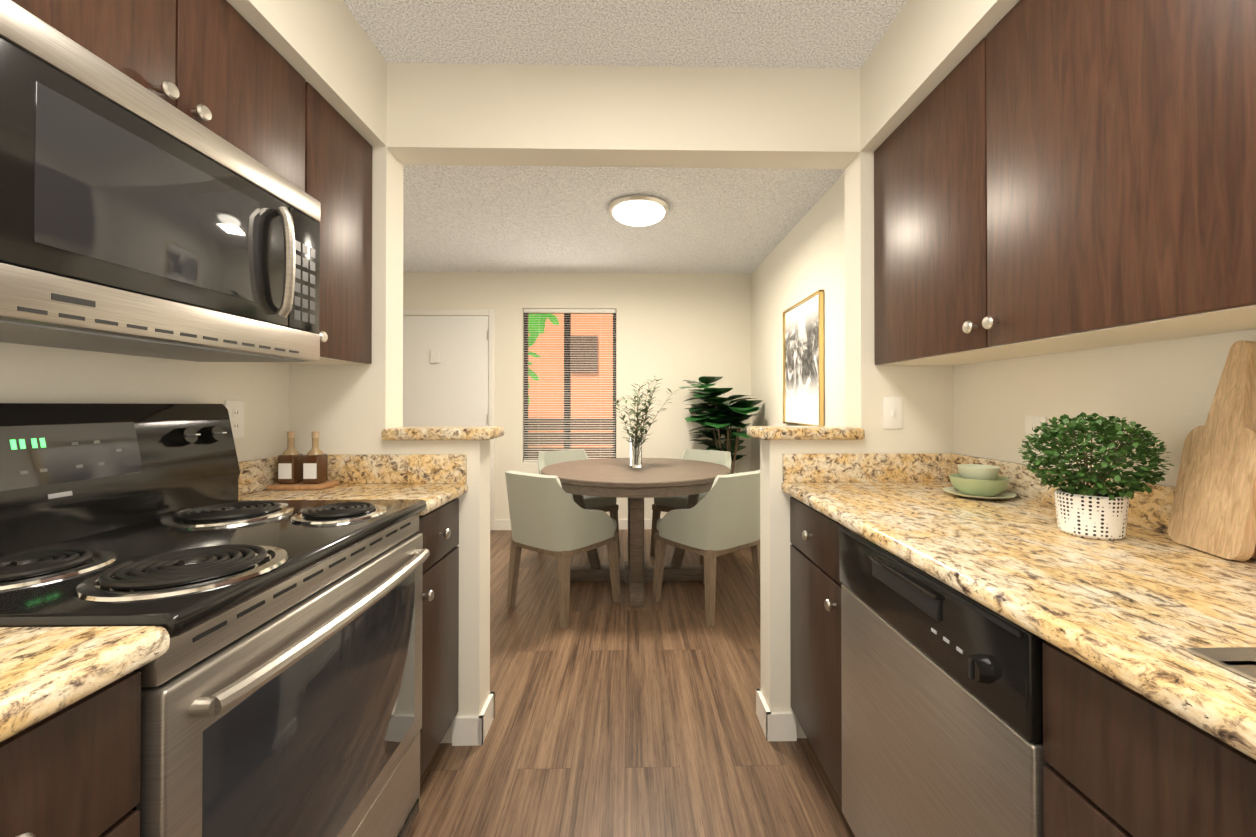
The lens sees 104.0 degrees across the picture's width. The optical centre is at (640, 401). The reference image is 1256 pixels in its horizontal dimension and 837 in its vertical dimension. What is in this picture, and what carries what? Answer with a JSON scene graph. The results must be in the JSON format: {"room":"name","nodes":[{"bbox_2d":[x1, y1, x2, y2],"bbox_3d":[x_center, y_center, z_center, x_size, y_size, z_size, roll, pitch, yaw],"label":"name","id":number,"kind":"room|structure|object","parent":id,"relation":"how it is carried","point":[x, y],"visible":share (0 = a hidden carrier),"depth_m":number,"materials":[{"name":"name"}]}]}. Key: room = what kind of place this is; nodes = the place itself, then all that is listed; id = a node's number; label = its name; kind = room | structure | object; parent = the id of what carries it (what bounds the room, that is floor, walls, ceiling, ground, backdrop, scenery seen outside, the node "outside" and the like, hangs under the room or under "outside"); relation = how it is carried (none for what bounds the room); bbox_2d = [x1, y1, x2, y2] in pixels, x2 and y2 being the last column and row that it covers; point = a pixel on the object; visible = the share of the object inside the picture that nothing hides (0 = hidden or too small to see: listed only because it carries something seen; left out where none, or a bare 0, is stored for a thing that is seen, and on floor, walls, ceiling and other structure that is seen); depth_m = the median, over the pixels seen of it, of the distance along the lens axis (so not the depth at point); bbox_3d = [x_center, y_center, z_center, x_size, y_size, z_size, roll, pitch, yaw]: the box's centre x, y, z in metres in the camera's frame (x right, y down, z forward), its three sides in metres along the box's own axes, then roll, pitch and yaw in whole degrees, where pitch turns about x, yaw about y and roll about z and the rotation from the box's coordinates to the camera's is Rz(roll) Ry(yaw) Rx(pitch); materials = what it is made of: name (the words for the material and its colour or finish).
{"room":"kitchen","nodes":[
{"label":"kitchen","id":0,"kind":"room"},
{"bbox_2d":[0,342,288,461],"bbox_3d":[-1.255,-0.008,0.395,0.100,2.400,2.650,0,0,-1],"label":"wall","id":1,"kind":"structure","parent":0,"point":[35,374],"depth_m":1.23,"materials":[{"name":"paint"}]},
{"bbox_2d":[12,0,304,191],"bbox_3d":[-1.056,-0.733,0.999,0.316,0.342,0.740,0,0,-1],"label":"upper cabinet","id":2,"kind":"object","parent":1,"relation":"attached to","point":[226,70],"visible":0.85,"depth_m":1.05,"materials":[{"name":"brown wood"}]},
{"bbox_2d":[0,0,320,361],"bbox_3d":[-1.031,-0.334,0.997,0.366,0.449,0.736,0,0,-1],"label":"over-the-range microwave","id":3,"kind":"object","parent":2,"relation":"attached to","point":[137,219],"visible":1,"depth_m":0.86,"materials":[{"name":"silver"}]},
{"bbox_2d":[225,400,244,437],"bbox_3d":[-1.222,0.054,1.480,0.007,0.115,0.070,0,0,-1],"label":"outlet","id":4,"kind":"object","parent":1,"relation":"attached to","point":[236,410],"visible":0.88,"depth_m":1.48,"materials":[{"name":"white plastic"}]},
{"bbox_2d":[226,0,386,145],"bbox_3d":[-1.038,-1.058,0.456,0.335,0.298,2.550,0,0,-1],"label":"soffit","id":5,"kind":"structure","parent":0,"point":[329,52],"depth_m":1.43,"materials":[{"name":"paint"}]},
{"bbox_2d":[403,272,750,519],"bbox_3d":[-0.748,-0.054,4.731,3.630,2.550,0.100,0,0,-1],"label":"wall","id":6,"kind":"structure","parent":0,"point":[674,331],"depth_m":4.70,"materials":[{"name":"paint"}]},
{"bbox_2d":[403,316,488,426],"bbox_3d":[-1.870,0.200,4.614,0.861,2.018,0.073,0,0,-1],"label":"entry door","id":7,"kind":"structure","parent":6,"relation":"in","point":[445,370],"depth_m":4.63,"materials":[{"name":"white paint"}]},
{"bbox_2d":[403,309,494,529],"bbox_3d":[-1.871,0.174,4.648,0.976,2.093,0.018,0,0,-1],"label":"door frame","id":8,"kind":"structure","parent":6,"relation":"attached to","point":[490,313],"depth_m":4.65,"materials":[{"name":"white"}]},
{"bbox_2d":[523,313,615,462],"bbox_3d":[-0.677,-0.149,4.735,0.892,1.480,0.098,0,0,-1],"label":"window","id":9,"kind":"structure","parent":6,"relation":"in","point":[567,346],"depth_m":4.74,"materials":[{"name":"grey metal"}]},
{"bbox_2d":[524,309,615,460],"bbox_3d":[-0.676,-0.156,4.714,0.880,1.462,0.040,0,0,-1],"label":"window blinds","id":10,"kind":"object","parent":9,"relation":"attached to","point":[606,311],"visible":0.92,"depth_m":4.71,"materials":[{"name":"white"}]},
{"bbox_2d":[494,519,651,529],"bbox_3d":[-0.746,1.173,4.666,3.630,0.095,0.014,0,0,-1],"label":"baseboard","id":11,"kind":"structure","parent":6,"relation":"attached to","point":[623,523],"depth_m":4.67,"materials":[{"name":"white"}]},
{"bbox_2d":[289,146,952,742],"bbox_3d":[-0.738,-0.073,1.796,3.730,2.550,0.130,0,0,-1],"label":"wall","id":12,"kind":"structure","parent":0,"point":[349,409],"depth_m":1.75,"materials":[{"name":"paint"}]},
{"bbox_2d":[272,82,371,364],"bbox_3d":[-1.067,-0.515,1.547,0.316,0.770,0.354,0,0,-1],"label":"upper cabinet","id":13,"kind":"object","parent":12,"relation":"attached to","point":[338,166],"visible":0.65,"depth_m":1.54,"materials":[{"name":"brown wood"}]},
{"bbox_2d":[382,426,503,439],"bbox_3d":[-0.710,0.116,1.796,0.373,0.040,0.210,0,0,-1],"label":"countertop ledge","id":14,"kind":"object","parent":12,"relation":"on","point":[447,433],"depth_m":1.69,"materials":[{"name":"stone"}]},
{"bbox_2d":[452,692,494,727],"bbox_3d":[-1.529,1.154,1.832,1.949,0.095,0.038,0,0,-1],"label":"baseboard","id":15,"kind":"structure","parent":12,"relation":"attached to","point":[484,720],"depth_m":1.72,"materials":[{"name":"white"}]},
{"bbox_2d":[756,689,796,723],"bbox_3d":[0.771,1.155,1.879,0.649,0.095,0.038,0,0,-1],"label":"baseboard","id":16,"kind":"structure","parent":12,"relation":"attached to","point":[764,715],"depth_m":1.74,"materials":[{"name":"white"}]},
{"bbox_2d":[747,426,864,439],"bbox_3d":[0.603,0.116,1.822,0.373,0.040,0.210,0,0,-1],"label":"countertop ledge","id":17,"kind":"object","parent":12,"relation":"on","point":[804,433],"depth_m":1.72,"materials":[{"name":"stone"}]},
{"bbox_2d":[883,397,902,428],"bbox_3d":[0.906,0.041,1.757,0.070,0.115,0.011,0,0,-1],"label":"light switch","id":18,"kind":"object","parent":12,"relation":"attached to","point":[892,412],"visible":1,"depth_m":1.76,"materials":[{"name":"white plastic"}]},
{"bbox_2d":[386,62,859,168],"bbox_3d":[-0.053,-1.123,1.817,1.690,0.450,0.130,0,0,-1],"label":"header beam","id":19,"kind":"structure","parent":0,"point":[589,115],"depth_m":1.75,"materials":[{"name":"paint"}]},
{"bbox_2d":[403,165,844,273],"bbox_3d":[-0.718,-1.288,3.280,3.630,0.100,2.820,0,0,-1],"label":"ceiling","id":20,"kind":"structure","parent":0,"point":[527,219],"depth_m":3.31,"materials":[{"name":"white paint"}]},
{"bbox_2d":[608,194,669,225],"bbox_3d":[-0.010,-1.191,3.134,0.396,0.095,0.396,0,0,-1],"label":"flush-mount ceiling light","id":21,"kind":"object","parent":20,"relation":"attached to","point":[638,210],"visible":1,"depth_m":3.03,"materials":[{"name":"white glass"}]},
{"bbox_2d":[343,0,906,68],"bbox_3d":[-0.026,-1.257,0.478,2.360,0.100,2.550,0,0,-1],"label":"ceiling","id":22,"kind":"structure","parent":0,"point":[834,34],"depth_m":1.59,"materials":[{"name":"white paint"}]},
{"bbox_2d":[406,529,854,836],"bbox_3d":[-0.691,1.252,1.923,3.830,0.100,5.700,0,0,-1],"label":"floor","id":23,"kind":"structure","parent":0,"point":[621,718],"depth_m":1.80,"materials":[{"name":"brown wood"}]},
{"bbox_2d":[0,671,140,836],"bbox_3d":[-0.907,0.755,0.454,0.592,0.876,0.291,0,0,-1],"label":"base cabinet","id":24,"kind":"object","parent":23,"relation":"on","point":[72,770],"visible":0.85,"depth_m":0.53,"materials":[{"name":"brown wood"}]},
{"bbox_2d":[0,454,467,741],"bbox_3d":[-0.893,0.247,0.524,0.622,0.138,2.397,0,0,-1],"label":"countertop","id":25,"kind":"structure","parent":24,"relation":"on","point":[45,672],"depth_m":0.59,"materials":[{"name":"stone"}]},
{"bbox_2d":[0,403,429,836],"bbox_3d":[-0.881,0.600,0.989,0.666,1.192,0.766,0,0,-1],"label":"range","id":26,"kind":"object","parent":23,"relation":"on","point":[281,686],"visible":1,"depth_m":0.91,"materials":[{"name":"black"}]},
{"bbox_2d":[416,498,458,778],"bbox_3d":[-0.915,0.762,1.547,0.620,0.875,0.344,0,0,-1],"label":"base cabinet","id":27,"kind":"object","parent":23,"relation":"on","point":[439,528],"visible":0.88,"depth_m":1.55,"materials":[{"name":"brown wood"}]},
{"bbox_2d":[505,470,620,628],"bbox_3d":[-0.466,0.805,2.911,0.513,0.808,0.560,0,0,37],"label":"dining chair","id":28,"kind":"object","parent":23,"relation":"on","point":[549,516],"visible":1,"depth_m":2.69,"materials":[{"name":"fabric"}]},
{"bbox_2d":[538,449,619,556],"bbox_3d":[-0.506,0.812,3.921,0.513,0.808,0.560,0,0,-37],"label":"dining chair","id":29,"kind":"object","parent":23,"relation":"on","point":[604,504],"visible":0.23,"depth_m":3.92,"materials":[{"name":"fabric"}]},
{"bbox_2d":[541,458,730,606],"bbox_3d":[-0.029,0.832,3.340,1.270,0.760,1.270,0,0,-1],"label":"round dining table","id":30,"kind":"object","parent":23,"relation":"on","point":[649,478],"visible":0.92,"depth_m":3.06,"materials":[{"name":"brown wood"}]},
{"bbox_2d":[610,376,677,467],"bbox_3d":[0.029,0.137,3.378,0.534,0.629,0.596,0,0,-1],"label":"vase","id":31,"kind":"object","parent":30,"relation":"on","point":[636,442],"visible":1,"depth_m":3.33,"materials":[{"name":"clear glass"}]},
{"bbox_2d":[650,449,731,565],"bbox_3d":[0.423,0.812,3.939,0.513,0.808,0.560,0,0,35],"label":"dining chair","id":32,"kind":"object","parent":23,"relation":"on","point":[664,504],"visible":0.33,"depth_m":3.85,"materials":[{"name":"fabric"}]},
{"bbox_2d":[652,470,759,627],"bbox_3d":[0.424,0.805,2.930,0.513,0.808,0.560,0,0,-39],"label":"dining chair","id":33,"kind":"object","parent":23,"relation":"on","point":[722,517],"visible":0.96,"depth_m":2.70,"materials":[{"name":"fabric"}]},
{"bbox_2d":[679,376,762,473],"bbox_3d":[0.699,0.502,4.309,0.722,1.432,0.705,0,0,-1],"label":"potted plant","id":34,"kind":"object","parent":23,"relation":"on","point":[724,412],"visible":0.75,"depth_m":4.30,"materials":[{"name":"green plant"}]},
{"bbox_2d":[790,497,841,802],"bbox_3d":[0.819,0.762,1.537,0.620,0.875,0.434,0,0,-1],"label":"base cabinet","id":35,"kind":"object","parent":23,"relation":"on","point":[815,645],"visible":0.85,"depth_m":1.49,"materials":[{"name":"brown wood"}]},
{"bbox_2d":[839,524,1050,836],"bbox_3d":[0.813,0.760,1.002,0.601,0.872,0.626,0,0,-1],"label":"dishwasher","id":36,"kind":"object","parent":23,"relation":"on","point":[942,709],"visible":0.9,"depth_m":0.91,"materials":[{"name":"silver metal"}]},
{"bbox_2d":[1043,642,1255,836],"bbox_3d":[0.858,0.754,0.320,0.592,0.876,0.730,0,0,-1],"label":"base cabinet","id":37,"kind":"object","parent":23,"relation":"on","point":[1122,760],"visible":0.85,"depth_m":0.55,"materials":[{"name":"brown wood"}]},
{"bbox_2d":[781,453,1255,759],"bbox_3d":[0.838,0.247,0.559,0.622,0.138,2.397,0,0,-1],"label":"countertop","id":38,"kind":"structure","parent":37,"relation":"on","point":[1143,604],"depth_m":0.82,"materials":[{"name":"stone"}]},
{"bbox_2d":[1018,412,1173,539],"bbox_3d":[0.952,0.151,1.040,0.246,0.259,0.247,0,0,-1],"label":"potted plant","id":39,"kind":"object","parent":38,"relation":"on","point":[1099,510],"visible":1,"depth_m":1.00,"materials":[{"name":"green plant"}]},
{"bbox_2d":[1168,340,1255,560],"bbox_3d":[1.083,0.084,0.909,0.080,0.393,0.155,0,0,14],"label":"paddle cutting board","id":40,"kind":"object","parent":38,"relation":"on","point":[1213,510],"visible":0.94,"depth_m":0.90,"materials":[{"name":"brown wood"}]},
{"bbox_2d":[1187,647,1255,681],"bbox_3d":[0.848,0.363,0.290,0.476,0.185,0.516,0,0,-1],"label":"sink basin","id":41,"kind":"object","parent":38,"relation":"in","point":[1241,661],"visible":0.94,"depth_m":0.52,"materials":[{"name":"silver metal"}]},
{"bbox_2d":[1251,544,1255,558],"bbox_3d":[1.098,0.194,0.791,0.037,0.169,0.300,0,0,-1],"label":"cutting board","id":42,"kind":"object","parent":38,"relation":"on","point":[1253,556],"depth_m":0.86,"materials":[{"name":"brown wood"}]},
{"bbox_2d":[860,0,1019,151],"bbox_3d":[0.986,-1.058,0.497,0.335,0.298,2.550,0,0,-1],"label":"soffit","id":43,"kind":"structure","parent":0,"point":[921,51],"depth_m":1.44,"materials":[{"name":"paint"}]},
{"bbox_2d":[751,173,1255,486],"bbox_3d":[1.174,-0.072,1.970,0.100,2.550,5.700,0,0,-1],"label":"wall","id":44,"kind":"structure","parent":0,"point":[1166,389],"depth_m":1.53,"materials":[{"name":"paint"}]},
{"bbox_2d":[783,290,823,425],"bbox_3d":[1.080,-0.253,3.295,0.028,0.830,0.710,0,0,-1],"label":"framed picture","id":45,"kind":"object","parent":44,"relation":"attached to","point":[803,362],"visible":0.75,"depth_m":3.24,"materials":[{"name":"gold metal"}]},
{"bbox_2d":[1025,416,1045,456],"bbox_3d":[1.131,0.099,1.405,0.007,0.115,0.070,0,0,-1],"label":"outlet","id":46,"kind":"object","parent":44,"relation":"attached to","point":[1031,422],"visible":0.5,"depth_m":1.41,"materials":[{"name":"white plastic"}]},
{"bbox_2d":[874,0,1255,365],"bbox_3d":[0.978,-0.517,1.217,0.316,0.770,1.097,0,0,-1],"label":"upper cabinet","id":47,"kind":"object","parent":44,"relation":"attached to","point":[1054,176],"visible":1,"depth_m":0.97,"materials":[{"name":"brown wood"}]},
{"label":"outside","id":48,"kind":"structure","parent":0,"visible":0},
{"bbox_2d":[528,314,558,405],"bbox_3d":[-1.567,0.011,6.155,1.084,3.442,0.633,0,0,-1],"label":"tree","id":49,"kind":"object","parent":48,"point":[538,327],"visible":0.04,"depth_m":6.16,"materials":[{"name":"green plant"}]},
{"bbox_2d":[528,314,612,457],"bbox_3d":[-1.168,-1.760,7.475,8.000,8.000,1.520,0,0,-1],"label":"building","id":50,"kind":"structure","parent":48,"point":[580,340],"depth_m":7.92,"materials":[{"name":"paint"}]}
]}

